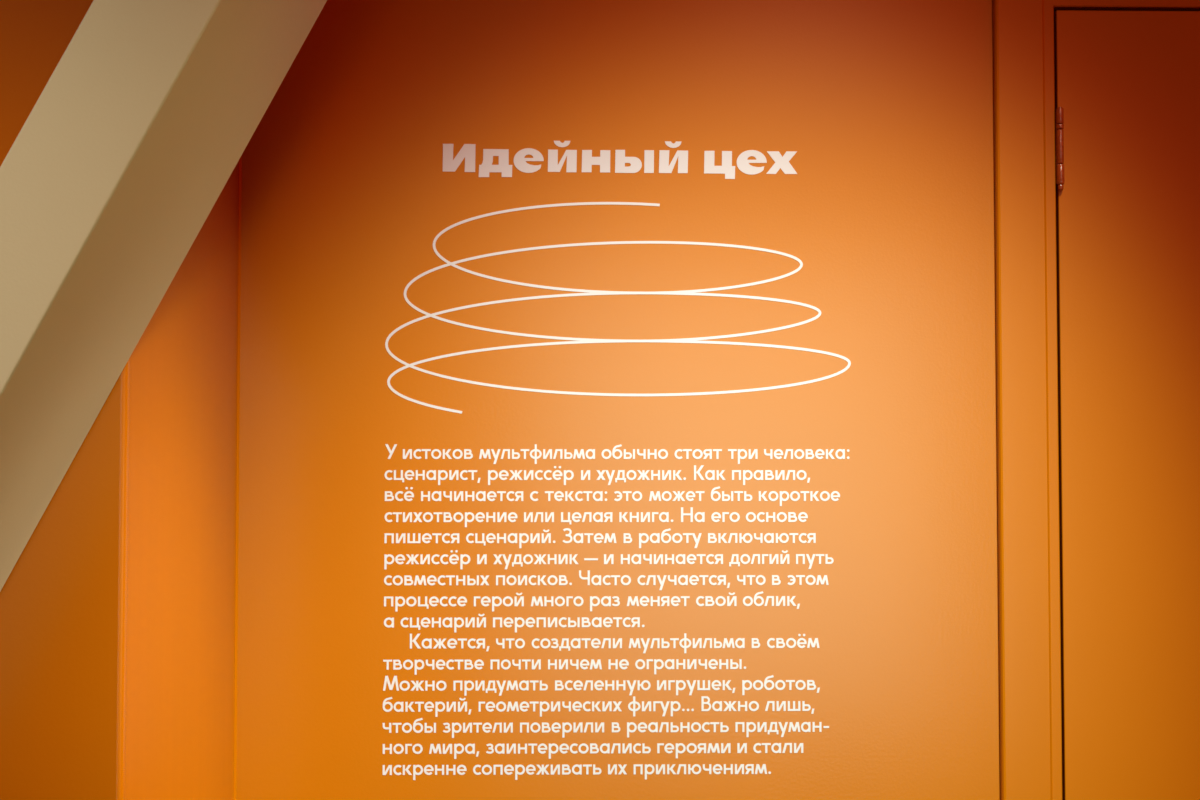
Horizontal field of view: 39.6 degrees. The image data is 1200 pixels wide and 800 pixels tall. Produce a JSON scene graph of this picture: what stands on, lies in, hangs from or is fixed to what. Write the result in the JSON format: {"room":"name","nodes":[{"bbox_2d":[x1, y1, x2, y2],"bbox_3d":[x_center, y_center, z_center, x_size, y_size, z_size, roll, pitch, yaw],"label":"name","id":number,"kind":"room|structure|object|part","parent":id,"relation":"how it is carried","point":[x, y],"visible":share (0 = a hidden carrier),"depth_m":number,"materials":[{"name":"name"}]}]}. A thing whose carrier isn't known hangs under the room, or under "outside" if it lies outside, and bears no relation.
{"room":"museum","nodes":[
{"label":"museum","id":0,"kind":"room"},
{"bbox_2d":[0,0,129,799],"bbox_3d":[-1.556,-0.211,1.713,2.157,3.400,0.100,0,-2,-1],"label":"wall","id":1,"kind":"structure","parent":0,"point":[63,602],"depth_m":1.67,"materials":[{"name":"orange paint"}]},
{"bbox_2d":[125,161,238,799],"bbox_3d":[-0.543,-0.199,2.022,0.120,3.400,0.654,0,-2,-1],"label":"wall niche","id":2,"kind":"object","parent":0,"point":[181,574],"visible":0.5,"depth_m":1.94,"materials":[{"name":"orange paint"}]},
{"bbox_2d":[236,0,998,799],"bbox_3d":[1.032,-0.187,2.331,3.043,3.400,0.100,0,-2,-1],"label":"wall","id":3,"kind":"structure","parent":0,"point":[885,107],"depth_m":2.25,"materials":[{"name":"orange paint"}]},
{"bbox_2d":[234,155,241,799],"bbox_3d":[-0.486,-0.190,2.249,0.003,3.400,0.003,0,-2,-1],"label":"trim","id":4,"kind":"structure","parent":3,"relation":"attached to","point":[240,159],"depth_m":2.24,"materials":[{"name":"orange paint"}]},
{"bbox_2d":[383,633,828,779],"bbox_3d":[0.009,0.411,2.236,0.599,0.195,0.001,0,-2,-1],"label":"paragraph","id":5,"kind":"object","parent":3,"relation":"attached to","point":[416,685],"visible":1,"depth_m":2.23,"materials":[{"name":"white paint"}]},
{"bbox_2d":[384,444,849,632],"bbox_3d":[0.024,0.186,2.245,0.628,0.253,0.001,0,-2,-1],"label":"paragraph","id":6,"kind":"object","parent":3,"relation":"attached to","point":[412,559],"visible":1,"depth_m":2.25,"materials":[{"name":"white paint"}]},
{"bbox_2d":[385,202,850,413],"bbox_3d":[0.025,-0.125,2.257,0.630,0.288,0.001,0,-2,-1],"label":"drawing","id":7,"kind":"object","parent":3,"relation":"attached to","point":[589,292],"visible":1,"depth_m":2.26,"materials":[{"name":"white paint"}]},
{"bbox_2d":[443,141,796,178],"bbox_3d":[0.028,-0.327,2.266,0.482,0.052,0.001,0,-2,-1],"label":"heading lettering","id":8,"kind":"object","parent":3,"relation":"attached to","point":[467,151],"visible":1,"depth_m":2.27,"materials":[{"name":"white paint"}]},
{"bbox_2d":[991,0,999,799],"bbox_3d":[0.537,0.446,2.292,0.002,2.132,0.087,0,-2,-1],"label":"trim","id":9,"kind":"structure","parent":3,"relation":"attached to","point":[991,0],"depth_m":2.27,"materials":[{"name":"orange paint"}]},
{"bbox_2d":[992,0,1199,799],"bbox_3d":[1.024,0.446,2.299,0.972,2.132,0.112,0,-2,-1],"label":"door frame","id":10,"kind":"structure","parent":3,"relation":"attached to","point":[1029,632],"depth_m":2.25,"materials":[{"name":"orange paint"}]},
{"bbox_2d":[1054,10,1199,799],"bbox_3d":[1.023,0.485,2.265,0.803,2.037,0.053,0,-2,-1],"label":"door","id":11,"kind":"structure","parent":3,"relation":"in","point":[1127,83],"depth_m":2.26,"materials":[{"name":"orange paint"}]},
{"bbox_3d":[0.624,-0.345,2.281,0.003,0.101,0.020,0,-2,-1],"label":"hinge plate","id":12,"kind":"part","parent":11,"relation":"part of","materials":[{"name":"orange metal"}]},
{"bbox_3d":[-0.044,1.457,-0.350,5.300,0.100,5.320,0,-2,-1],"label":"floor","id":13,"kind":"structure","parent":0,"visible":0},
{"bbox_2d":[0,0,326,590],"bbox_3d":[-0.430,-0.219,1.532,1.931,3.398,0.300,0,-2,-1],"label":"beam","id":14,"kind":"structure","parent":13,"relation":"on","point":[146,115],"depth_m":1.43,"materials":[{"name":"beige paint"}]}
]}

